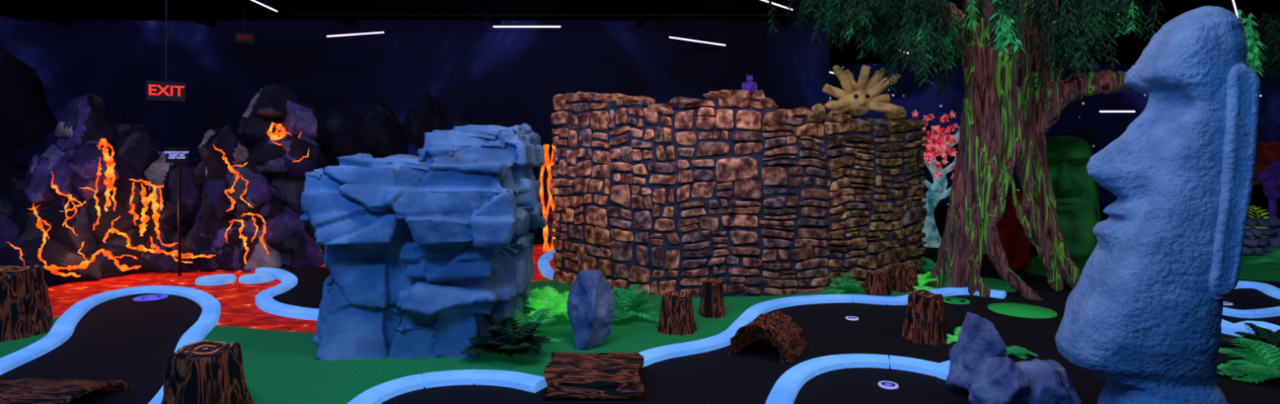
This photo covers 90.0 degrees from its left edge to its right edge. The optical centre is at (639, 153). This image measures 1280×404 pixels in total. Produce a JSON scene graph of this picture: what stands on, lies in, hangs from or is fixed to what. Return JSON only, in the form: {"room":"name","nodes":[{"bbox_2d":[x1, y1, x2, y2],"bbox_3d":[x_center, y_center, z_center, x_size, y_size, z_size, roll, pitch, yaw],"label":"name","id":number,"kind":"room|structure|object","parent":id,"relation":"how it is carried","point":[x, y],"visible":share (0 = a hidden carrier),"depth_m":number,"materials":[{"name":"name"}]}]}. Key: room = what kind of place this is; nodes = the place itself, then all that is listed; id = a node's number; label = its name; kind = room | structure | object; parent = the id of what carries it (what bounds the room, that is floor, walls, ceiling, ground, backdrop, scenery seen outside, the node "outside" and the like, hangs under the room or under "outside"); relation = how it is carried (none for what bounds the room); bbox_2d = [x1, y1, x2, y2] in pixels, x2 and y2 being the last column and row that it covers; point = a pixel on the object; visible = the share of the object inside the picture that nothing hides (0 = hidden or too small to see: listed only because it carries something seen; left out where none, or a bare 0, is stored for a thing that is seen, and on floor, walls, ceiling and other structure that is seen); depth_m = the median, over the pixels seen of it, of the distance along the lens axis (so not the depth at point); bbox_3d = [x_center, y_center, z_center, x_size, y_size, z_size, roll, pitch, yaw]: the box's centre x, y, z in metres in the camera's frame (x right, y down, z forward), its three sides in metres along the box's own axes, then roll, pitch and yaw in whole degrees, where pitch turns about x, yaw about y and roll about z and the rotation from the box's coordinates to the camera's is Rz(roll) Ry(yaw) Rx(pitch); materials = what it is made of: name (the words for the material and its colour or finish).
{"room":"indoor mini golf","nodes":[
{"label":"indoor mini golf","id":0,"kind":"room"},
{"bbox_2d":[0,16,23,164],"bbox_3d":[-13.000,-0.600,5.250,0.001,4.400,16.500,0,0,0],"label":"wall","id":1,"kind":"structure","parent":0,"point":[11,30],"depth_m":13.26,"materials":[{"name":"paint"}]},
{"bbox_2d":[23,21,829,229],"bbox_3d":[-4.500,-0.600,13.500,17.000,4.400,0.001,0,0,0],"label":"wall","id":2,"kind":"structure","parent":0,"point":[513,76],"depth_m":13.50,"materials":[{"name":"paint"}]},
{"bbox_2d":[0,0,1279,63],"bbox_3d":[3.000,-2.686,8.000,30.120,0.209,22.000,0,0,0],"label":"ceiling","id":3,"kind":"structure","parent":0,"point":[483,11],"depth_m":11.98,"materials":[{"name":"black paint"}]},
{"bbox_2d":[146,0,185,102],"bbox_3d":[-6.656,-1.770,8.994,0.440,2.061,0.064,0,0,-37],"label":"exit sign","id":4,"kind":"object","parent":3,"relation":"hanging from","point":[166,91],"visible":1,"depth_m":8.99,"materials":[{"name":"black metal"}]},
{"bbox_2d":[235,4,253,44],"bbox_3d":[-7.408,-2.433,11.994,0.300,0.735,0.064,0,0,-32],"label":"exit sign","id":5,"kind":"object","parent":3,"relation":"hanging from","point":[245,37],"visible":1,"depth_m":11.99,"materials":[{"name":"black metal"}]},
{"bbox_2d":[250,0,278,12],"bbox_3d":[-5.588,-2.495,9.517,0.093,0.611,0.780,0,0,0],"label":"tube light","id":6,"kind":"object","parent":3,"relation":"hanging from","point":[258,2],"depth_m":9.56,"materials":[{"name":"white plastic"}]},
{"bbox_2d":[326,0,384,37],"bbox_3d":[-5.268,-2.493,11.824,1.232,0.614,0.430,0,0,0],"label":"tube light","id":7,"kind":"object","parent":3,"relation":"hanging from","point":[333,34],"depth_m":11.80,"materials":[{"name":"white plastic"}]},
{"bbox_2d":[493,0,560,27],"bbox_3d":[-1.962,-2.493,11.105,1.163,0.613,0.031,0,0,0],"label":"tube light","id":8,"kind":"object","parent":3,"relation":"hanging from","point":[501,25],"depth_m":11.09,"materials":[{"name":"white plastic"}]},
{"bbox_2d":[669,16,725,45],"bbox_3d":[1.145,-2.493,12.559,1.194,0.614,0.929,0,0,0],"label":"tube light","id":9,"kind":"object","parent":3,"relation":"hanging from","point":[670,36],"depth_m":12.57,"materials":[{"name":"white plastic"}]},
{"bbox_2d":[760,0,792,10],"bbox_3d":[1.998,-2.495,9.438,0.686,0.611,0.736,0,0,0],"label":"tube light","id":10,"kind":"object","parent":3,"relation":"hanging from","point":[773,2],"depth_m":9.48,"materials":[{"name":"white plastic"}]},
{"bbox_2d":[829,53,839,74],"bbox_3d":[4.947,-2.491,17.078,1.709,0.618,2.190,0,0,0],"label":"tube light","id":11,"kind":"object","parent":3,"relation":"hanging from","point":[830,72],"depth_m":17.54,"materials":[{"name":"white plastic"}]},
{"bbox_2d":[1099,51,1135,112],"bbox_3d":[13.070,-1.965,17.526,0.951,1.671,0.041,0,0,0],"label":"tube light","id":12,"kind":"object","parent":3,"relation":"hanging from","point":[1100,111],"depth_m":17.51,"materials":[{"name":"white plastic"}]},
{"bbox_2d":[1231,0,1239,17],"bbox_3d":[8.065,-2.395,8.680,1.523,0.809,1.532,0,0,0],"label":"tube light","id":13,"kind":"object","parent":3,"relation":"hanging from","point":[1235,6],"depth_m":8.83,"materials":[{"name":"white plastic"}]},
{"bbox_2d":[46,204,1279,403],"bbox_3d":[3.500,1.600,8.500,33.000,0.001,23.000,0,0,0],"label":"floor","id":14,"kind":"structure","parent":0,"point":[1235,392],"depth_m":7.32,"materials":[{"name":"carpet"}]},
{"bbox_2d":[0,315,61,358],"bbox_3d":[-5.513,1.594,5.516,0.822,0.012,1.782,0,0,-34],"label":"carpet","id":15,"kind":"object","parent":14,"relation":"on","point":[6,348],"visible":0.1,"depth_m":5.33,"materials":[{"name":"green carpet"}]},
{"bbox_2d":[0,264,53,342],"bbox_3d":[-5.551,1.302,5.638,0.583,0.597,0.586,0,0,0],"label":"tree stump","id":16,"kind":"object","parent":15,"relation":"on","point":[25,308],"visible":1,"depth_m":5.55,"materials":[{"name":"brown wood"}]},
{"bbox_2d":[0,293,202,403],"bbox_3d":[-4.588,1.590,5.513,1.362,0.020,4.941,0,0,-29],"label":"carpet","id":17,"kind":"object","parent":14,"relation":"on","point":[123,338],"visible":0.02,"depth_m":5.15,"materials":[{"name":"black carpet"}]},
{"bbox_2d":[0,378,133,403],"bbox_3d":[-3.822,1.527,4.022,0.790,0.146,0.637,0,0,0],"label":"bridge","id":18,"kind":"object","parent":17,"relation":"on","point":[21,391],"visible":0.98,"depth_m":3.98,"materials":[{"name":"brown wood"}]},
{"bbox_2d":[133,293,168,301],"bbox_3d":[-5.353,1.585,7.005,0.310,0.030,0.310,0,0,0],"label":"cup","id":19,"kind":"object","parent":17,"relation":"on","point":[155,296],"visible":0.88,"depth_m":6.98,"materials":[{"name":"purple plastic"}]},
{"bbox_2d":[0,285,220,403],"bbox_3d":[-4.434,1.558,5.371,1.435,0.085,4.708,0,0,-29],"label":"curb","id":20,"kind":"object","parent":14,"relation":"on","point":[64,326],"visible":0.81,"depth_m":5.79,"materials":[{"name":"paint"}]},
{"bbox_2d":[0,83,331,284],"bbox_3d":[-6.975,0.275,9.007,4.869,2.651,2.370,0,0,-16],"label":"rock formation","id":21,"kind":"object","parent":14,"relation":"on","point":[73,159],"visible":0.78,"depth_m":8.71,"materials":[{"name":"purple stone"}]},
{"bbox_2d":[7,122,309,277],"bbox_3d":[-6.384,0.531,8.692,3.362,2.008,1.147,0,0,-26],"label":"lava","id":22,"kind":"object","parent":21,"relation":"on","point":[153,197],"visible":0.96,"depth_m":8.48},
{"bbox_2d":[0,49,506,182],"bbox_3d":[-6.882,-0.127,11.363,9.692,3.455,2.386,0,0,-5],"label":"cliffs","id":23,"kind":"object","parent":14,"relation":"on","point":[26,115],"visible":0.28,"depth_m":11.43,"materials":[{"name":"stone"}]},
{"bbox_2d":[255,266,319,319],"bbox_3d":[-4.035,1.558,7.219,0.654,0.085,3.351,0,0,-41],"label":"curb","id":24,"kind":"object","parent":14,"relation":"on","point":[264,300],"visible":0.85,"depth_m":6.60,"materials":[{"name":"paint"}]},
{"bbox_2d":[47,243,555,333],"bbox_3d":[-4.256,1.597,8.058,6.611,0.006,7.092,0,0,0],"label":"carpet","id":25,"kind":"object","parent":14,"relation":"on","point":[238,308],"depth_m":7.38,"materials":[{"name":"red carpet"}]},
{"bbox_2d":[164,147,189,275],"bbox_3d":[-6.012,0.760,8.309,0.257,1.679,0.098,0,0,-36],"label":"notice sign","id":26,"kind":"object","parent":25,"relation":"on","point":[173,155],"visible":1,"depth_m":8.33,"materials":[{"name":"black metal"}]},
{"bbox_2d":[195,273,235,285],"bbox_3d":[-5.253,1.562,7.930,0.421,0.075,0.422,0,0,0],"label":"stepping stone","id":27,"kind":"object","parent":25,"relation":"on","point":[215,279],"visible":1,"depth_m":7.80,"materials":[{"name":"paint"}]},
{"bbox_2d":[239,272,275,284],"bbox_3d":[-4.805,1.562,8.024,0.400,0.075,0.404,0,0,0],"label":"stepping stone","id":28,"kind":"object","parent":25,"relation":"on","point":[259,277],"visible":1,"depth_m":7.91,"materials":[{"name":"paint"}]},
{"bbox_2d":[272,266,330,308],"bbox_3d":[-3.905,1.590,7.760,1.150,0.020,3.372,0,0,-32],"label":"carpet","id":29,"kind":"object","parent":14,"relation":"on","point":[308,292],"visible":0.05,"depth_m":7.49,"materials":[{"name":"black carpet"}]},
{"bbox_2d":[299,123,546,360],"bbox_3d":[-1.787,0.654,5.637,1.836,1.892,1.780,0,0,-3],"label":"rock formation","id":30,"kind":"object","parent":14,"relation":"on","point":[437,241],"visible":0.94,"depth_m":4.98,"materials":[{"name":"blue stone"}]},
{"bbox_2d":[537,144,555,251],"bbox_3d":[-1.328,0.730,10.693,0.858,1.766,0.728,0,0,0],"label":"lava column","id":31,"kind":"object","parent":14,"relation":"on","point":[545,197],"visible":0.37,"depth_m":10.41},
{"bbox_2d":[537,249,555,279],"bbox_3d":[-1.263,1.558,9.146,0.394,0.085,2.151,0,0,-4],"label":"curb","id":32,"kind":"object","parent":14,"relation":"on","point":[545,269],"visible":0.8,"depth_m":8.74,"materials":[{"name":"paint"}]},
{"bbox_2d":[203,276,1016,403],"bbox_3d":[0.205,1.594,6.818,8.642,0.012,3.633,0,0,-33],"label":"carpet","id":33,"kind":"object","parent":14,"relation":"on","point":[280,366],"visible":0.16,"depth_m":5.03,"materials":[{"name":"green carpet"}]},
{"bbox_2d":[160,339,253,403],"bbox_3d":[-2.670,1.391,3.951,0.501,0.417,0.525,0,0,0],"label":"tree stump","id":34,"kind":"object","parent":33,"relation":"on","point":[205,371],"visible":1,"depth_m":3.81,"materials":[{"name":"brown wood"}]},
{"bbox_2d":[459,314,551,356],"bbox_3d":[-0.991,1.419,5.062,0.644,0.331,0.719,0,0,17],"label":"leafy plant","id":35,"kind":"object","parent":33,"relation":"on","point":[521,341],"visible":1,"depth_m":4.92,"materials":[{"name":"green plant"}]},
{"bbox_2d":[510,307,565,342],"bbox_3d":[-1.020,1.424,5.424,0.629,0.323,0.654,0,0,32],"label":"leafy plant","id":36,"kind":"object","parent":33,"relation":"on","point":[524,318],"visible":0.28,"depth_m":5.49,"materials":[{"name":"green plant"}]},
{"bbox_2d":[523,285,568,317],"bbox_3d":[-0.812,1.416,6.114,0.672,0.338,0.653,0,0,44],"label":"fern plant","id":37,"kind":"object","parent":33,"relation":"on","point":[557,305],"visible":0.73,"depth_m":6.01,"materials":[{"name":"green plant"}]},
{"bbox_2d":[538,289,568,319],"bbox_3d":[-0.757,1.470,6.409,0.599,0.231,0.645,0,0,14],"label":"fern plant","id":38,"kind":"object","parent":33,"relation":"on","point":[556,296],"visible":0.03,"depth_m":6.25,"materials":[{"name":"green plant"}]},
{"bbox_2d":[566,269,615,350],"bbox_3d":[-0.441,1.281,5.386,0.481,0.638,0.398,0,0,39],"label":"rock","id":39,"kind":"object","parent":33,"relation":"on","point":[591,304],"visible":1,"depth_m":5.21,"materials":[{"name":"stone"}]},
{"bbox_2d":[613,284,659,322],"bbox_3d":[-0.128,1.438,6.205,0.717,0.295,0.691,0,0,0],"label":"fern plant","id":40,"kind":"object","parent":33,"relation":"on","point":[626,305],"visible":0.85,"depth_m":6.16,"materials":[{"name":"green plant"}]},
{"bbox_2d":[657,290,697,335],"bbox_3d":[0.334,1.427,5.767,0.371,0.347,0.369,0,0,0],"label":"tree stump","id":41,"kind":"object","parent":33,"relation":"on","point":[677,313],"visible":1,"depth_m":5.64,"materials":[{"name":"brown wood"}]},
{"bbox_2d":[698,278,725,318],"bbox_3d":[0.713,1.422,6.308,0.270,0.357,0.273,0,0,0],"label":"tree stump","id":42,"kind":"object","parent":33,"relation":"on","point":[712,299],"visible":1,"depth_m":6.22,"materials":[{"name":"brown wood"}]},
{"bbox_2d":[820,272,863,294],"bbox_3d":[2.339,1.488,7.371,0.549,0.195,0.494,0,0,0],"label":"fern plant","id":43,"kind":"object","parent":33,"relation":"on","point":[847,285],"visible":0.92,"depth_m":7.33,"materials":[{"name":"green plant"}]},
{"bbox_2d":[862,270,892,296],"bbox_3d":[2.696,1.472,7.288,0.330,0.257,0.315,0,0,0],"label":"tree stump","id":44,"kind":"object","parent":33,"relation":"on","point":[877,282],"visible":1,"depth_m":7.19,"materials":[{"name":"brown wood"}]},
{"bbox_2d":[889,262,918,293],"bbox_3d":[3.083,1.442,7.456,0.352,0.317,0.345,0,0,0],"label":"tree stump","id":45,"kind":"object","parent":33,"relation":"on","point":[904,277],"visible":0.97,"depth_m":7.35,"materials":[{"name":"brown wood"}]},
{"bbox_2d":[907,271,937,293],"bbox_3d":[3.203,1.472,7.463,0.507,0.227,0.526,0,0,35],"label":"fern plant","id":46,"kind":"object","parent":33,"relation":"on","point":[921,280],"visible":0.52,"depth_m":7.39,"materials":[{"name":"green plant"}]},
{"bbox_2d":[920,257,947,287],"bbox_3d":[3.612,1.437,7.734,0.612,0.295,0.666,0,0,35],"label":"fern plant","id":47,"kind":"object","parent":33,"relation":"on","point":[931,264],"visible":0.18,"depth_m":7.73,"materials":[{"name":"green plant"}]},
{"bbox_2d":[549,89,928,297],"bbox_3d":[1.243,0.395,7.803,4.795,2.409,1.884,0,0,0],"label":"stone wall","id":48,"kind":"structure","parent":14,"relation":"on","point":[738,190],"depth_m":7.29,"materials":[{"name":"brown stone"}]},
{"bbox_2d":[741,75,757,94],"bbox_3d":[1.217,-0.769,7.143,0.151,0.220,0.138,0,0,36],"label":"figurine","id":49,"kind":"object","parent":48,"relation":"on","point":[749,85],"visible":0.92,"depth_m":7.11,"materials":[{"name":"paint"}]},
{"bbox_2d":[811,103,906,118],"bbox_3d":[2.652,-0.520,7.754,1.289,0.176,0.300,0,0,-16],"label":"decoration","id":50,"kind":"structure","parent":48,"relation":"on","point":[820,109],"depth_m":7.59,"materials":[{"name":"paint"}]},
{"bbox_2d":[822,65,905,115],"bbox_3d":[2.664,-0.747,7.710,0.945,0.615,0.376,0,0,0],"label":"sculpture","id":51,"kind":"object","parent":48,"relation":"attached to","point":[857,99],"visible":0.98,"depth_m":7.63,"materials":[{"name":"paint"}]},
{"bbox_2d":[381,291,1107,403],"bbox_3d":[1.681,1.590,4.869,7.368,0.020,3.467,0,0,-38],"label":"carpet","id":52,"kind":"object","parent":14,"relation":"on","point":[748,376],"visible":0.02,"depth_m":4.67,"materials":[{"name":"black carpet"}]},
{"bbox_2d":[346,369,546,403],"bbox_3d":[-1.306,1.558,4.230,1.336,0.085,0.568,0,0,-27],"label":"curb","id":53,"kind":"object","parent":52,"relation":"on","point":[377,394],"visible":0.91,"depth_m":4.32,"materials":[{"name":"paint"}]},
{"bbox_2d":[543,352,644,399],"bbox_3d":[-0.303,1.481,4.401,0.660,0.177,0.642,0,0,0],"label":"log","id":54,"kind":"object","parent":52,"relation":"on","point":[568,375],"visible":1,"depth_m":4.18,"materials":[{"name":"brown wood"}]},
{"bbox_2d":[727,310,807,364],"bbox_3d":[1.025,1.454,5.120,0.507,0.292,0.540,0,0,30],"label":"tunnel","id":55,"kind":"object","parent":52,"relation":"on","point":[780,329],"visible":0.97,"depth_m":5.00,"materials":[{"name":"brown wood"}]},
{"bbox_2d":[639,287,1006,367],"bbox_3d":[1.700,1.558,6.261,4.891,0.085,1.063,0,0,-30],"label":"curb","id":56,"kind":"object","parent":52,"relation":"on","point":[722,340],"visible":0.73,"depth_m":6.37,"materials":[{"name":"paint"}]},
{"bbox_2d":[845,315,858,319],"bbox_3d":[2.029,1.585,6.126,0.120,0.030,0.120,0,0,0],"label":"cup","id":57,"kind":"object","parent":52,"relation":"on","point":[849,317],"visible":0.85,"depth_m":6.11,"materials":[{"name":"white paint"}]},
{"bbox_2d":[764,353,949,403],"bbox_3d":[1.422,1.558,4.341,1.846,0.085,0.934,0,0,-20],"label":"curb","id":58,"kind":"object","parent":52,"relation":"on","point":[785,389],"visible":0.77,"depth_m":4.61,"materials":[{"name":"paint"}]},
{"bbox_2d":[878,380,898,389],"bbox_3d":[1.691,1.585,4.357,0.130,0.030,0.130,0,0,0],"label":"cup","id":59,"kind":"object","parent":52,"relation":"on","point":[886,384],"visible":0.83,"depth_m":4.34,"materials":[{"name":"white paint"}]},
{"bbox_2d":[901,289,947,345],"bbox_3d":[2.437,1.391,5.460,0.358,0.417,0.374,0,0,0],"label":"tree stump","id":60,"kind":"object","parent":52,"relation":"on","point":[924,322],"visible":0.98,"depth_m":5.35,"materials":[{"name":"brown wood"}]},
{"bbox_2d":[940,360,950,365],"bbox_3d":[2.471,1.558,4.604,0.648,0.085,0.299,0,0,18],"label":"curb","id":61,"kind":"object","parent":52,"relation":"on","point":[946,362],"visible":0.07,"depth_m":4.63,"materials":[{"name":"paint"}]},
{"bbox_2d":[946,326,961,343],"bbox_3d":[2.658,1.532,5.402,0.309,0.106,0.284,0,0,0],"label":"fern plant","id":62,"kind":"object","parent":52,"relation":"on","point":[953,338],"visible":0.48,"depth_m":5.43,"materials":[{"name":"green plant"}]},
{"bbox_2d":[943,297,969,304],"bbox_3d":[3.377,1.585,6.854,0.280,0.030,0.280,0,0,0],"label":"cup","id":63,"kind":"object","parent":52,"relation":"on","point":[956,300],"visible":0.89,"depth_m":6.83,"materials":[{"name":"green plastic"}]},
{"bbox_2d":[946,311,1006,393],"bbox_3d":[2.212,1.311,4.198,0.362,0.551,0.300,0,0,37],"label":"rock","id":64,"kind":"object","parent":52,"relation":"on","point":[979,340],"visible":0.66,"depth_m":4.11,"materials":[{"name":"stone"}]},
{"bbox_2d":[967,356,1031,403],"bbox_3d":[2.235,1.411,3.967,0.421,0.377,0.400,0,0,-35],"label":"boulder rock","id":65,"kind":"object","parent":52,"relation":"on","point":[999,380],"visible":0.94,"depth_m":3.82,"materials":[{"name":"stone"}]},
{"bbox_2d":[987,302,1057,318],"bbox_3d":[3.838,1.585,6.437,0.600,0.030,0.600,0,0,0],"label":"pad","id":66,"kind":"object","parent":52,"relation":"on","point":[1023,310],"visible":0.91,"depth_m":6.40,"materials":[{"name":"green carpet"}]},
{"bbox_2d":[1006,345,1038,359],"bbox_3d":[2.915,1.510,5.087,0.386,0.151,0.372,0,0,0],"label":"fern plant","id":67,"kind":"object","parent":52,"relation":"on","point":[1016,350],"visible":0.38,"depth_m":4.98,"materials":[{"name":"green plant"}]},
{"bbox_2d":[1014,358,1082,403],"bbox_3d":[2.493,1.436,3.943,0.484,0.328,0.444,0,0,0],"label":"boulder rock","id":68,"kind":"object","parent":52,"relation":"on","point":[1049,381],"visible":0.77,"depth_m":3.80,"materials":[{"name":"stone"}]},
{"bbox_2d":[911,109,962,248],"bbox_3d":[5.009,0.452,10.780,1.279,2.394,1.225,0,0,23],"label":"tree","id":69,"kind":"object","parent":14,"relation":"on","point":[936,192],"visible":0.66,"depth_m":10.89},
{"bbox_2d":[987,190,1033,272],"bbox_3d":[4.959,1.046,8.560,0.643,1.102,0.570,0,0,0],"label":"red tiki face","id":70,"kind":"object","parent":14,"relation":"on","point":[1016,246],"visible":0.52,"depth_m":8.39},
{"bbox_2d":[923,0,1129,300],"bbox_3d":[4.752,-0.355,7.565,2.987,3.909,1.326,0,0,-2],"label":"tree","id":71,"kind":"object","parent":14,"relation":"on","point":[1004,123],"visible":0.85,"depth_m":7.33,"materials":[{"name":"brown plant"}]},
{"bbox_2d":[764,0,1279,103],"bbox_3d":[5.205,-1.532,7.362,7.325,1.975,2.648,0,0,-3],"label":"foliage","id":72,"kind":"object","parent":71,"relation":"attached to","point":[892,33],"visible":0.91,"depth_m":6.84,"materials":[{"name":"green plant"}]},
{"bbox_2d":[1025,136,1101,277],"bbox_3d":[5.658,0.681,8.523,0.916,1.837,1.055,0,0,29],"label":"statue","id":73,"kind":"object","parent":14,"relation":"on","point":[1076,193],"visible":0.51,"depth_m":8.33,"materials":[{"name":"stone"}]},
{"bbox_2d":[1055,5,1260,403],"bbox_3d":[2.830,0.407,3.522,0.902,2.385,0.794,0,0,19],"label":"statue","id":74,"kind":"object","parent":14,"relation":"on","point":[1143,313],"visible":1,"depth_m":3.27,"materials":[{"name":"stone"}]},
{"bbox_2d":[1216,336,1279,383],"bbox_3d":[4.509,1.473,4.540,0.697,0.225,0.627,0,0,33],"label":"leafy plant","id":75,"kind":"object","parent":14,"relation":"on","point":[1265,357],"visible":0.98,"depth_m":4.59,"materials":[{"name":"green plant"}]},
{"bbox_2d":[1220,321,1279,355],"bbox_3d":[4.988,1.480,5.087,0.579,0.209,0.578,0,0,0],"label":"leafy plant","id":76,"kind":"object","parent":14,"relation":"on","point":[1261,334],"visible":0.47,"depth_m":5.13,"materials":[{"name":"green plant"}]},
{"bbox_2d":[1221,319,1279,336],"bbox_3d":[5.410,1.558,5.678,0.504,0.085,0.444,0,0,17],"label":"curb","id":77,"kind":"object","parent":14,"relation":"on","point":[1227,327],"visible":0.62,"depth_m":5.65,"materials":[{"name":"paint"}]},
{"bbox_2d":[1222,288,1279,325],"bbox_3d":[6.626,1.590,6.803,0.978,0.020,2.836,0,0,43],"label":"carpet","id":78,"kind":"object","parent":14,"relation":"on","point":[1243,299],"visible":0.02,"depth_m":6.79,"materials":[{"name":"black carpet"}]},
{"bbox_2d":[1222,301,1232,305],"bbox_3d":[6.140,1.585,6.745,0.160,0.030,0.160,0,0,0],"label":"cup","id":79,"kind":"object","parent":78,"relation":"on","point":[1224,303],"visible":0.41,"depth_m":6.68,"materials":[{"name":"white paint"}]},
{"bbox_2d":[1222,306,1279,318],"bbox_3d":[6.110,1.558,6.312,0.815,0.085,0.346,0,0,0],"label":"curb","id":80,"kind":"object","parent":78,"relation":"on","point":[1273,311],"visible":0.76,"depth_m":6.19,"materials":[{"name":"paint"}]},
{"bbox_2d":[1234,280,1279,298],"bbox_3d":[6.874,1.558,7.253,1.078,0.085,1.042,0,0,30],"label":"curb","id":81,"kind":"object","parent":78,"relation":"on","point":[1269,290],"visible":0.41,"depth_m":7.37,"materials":[{"name":"paint"}]},
{"bbox_2d":[1245,205,1268,238],"bbox_3d":[11.247,1.254,11.426,1.504,0.662,1.484,0,0,-17],"label":"fern plant","id":82,"kind":"object","parent":14,"relation":"on","point":[1255,208],"visible":0.07,"depth_m":11.37,"materials":[{"name":"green plant"}]},
{"bbox_2d":[1238,255,1279,281],"bbox_3d":[9.551,1.594,9.219,5.825,0.012,2.915,0,0,0],"label":"carpet","id":83,"kind":"object","parent":14,"relation":"on","point":[1266,271],"visible":0.05,"depth_m":8.69,"materials":[{"name":"green carpet"}]},
{"bbox_2d":[1244,244,1279,264],"bbox_3d":[9.100,1.437,9.112,0.676,0.296,0.737,0,0,-28],"label":"fern plant","id":84,"kind":"object","parent":83,"relation":"on","point":[1264,259],"visible":1,"depth_m":9.15,"materials":[{"name":"green plant"}]},
{"bbox_2d":[1257,161,1279,248],"bbox_3d":[10.414,0.863,10.489,0.481,1.474,0.292,0,0,0],"label":"coral","id":85,"kind":"object","parent":83,"relation":"on","point":[1269,177],"visible":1,"depth_m":10.43,"materials":[{"name":"paint"}]},
{"bbox_2d":[1242,217,1279,256],"bbox_3d":[10.348,1.288,9.906,2.246,0.625,0.313,0,0,0],"label":"stone wall","id":86,"kind":"structure","parent":14,"relation":"on","point":[1257,233],"depth_m":9.83,"materials":[{"name":"stone"}]},
{"bbox_2d":[1246,142,1279,227],"bbox_3d":[14.732,0.682,13.512,4.665,1.835,0.275,0,0,0],"label":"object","id":87,"kind":"structure","parent":14,"relation":"on","point":[1259,198],"depth_m":13.39,"materials":[{"name":"brown brick"}]},
{"bbox_2d":[829,63,1279,204],"bbox_3d":[12.000,-0.600,20.000,16.000,4.400,0.001,0,0,0],"label":"wall","id":88,"kind":"structure","parent":0,"point":[1082,119],"depth_m":20.00,"materials":[{"name":"paint"}]}
]}

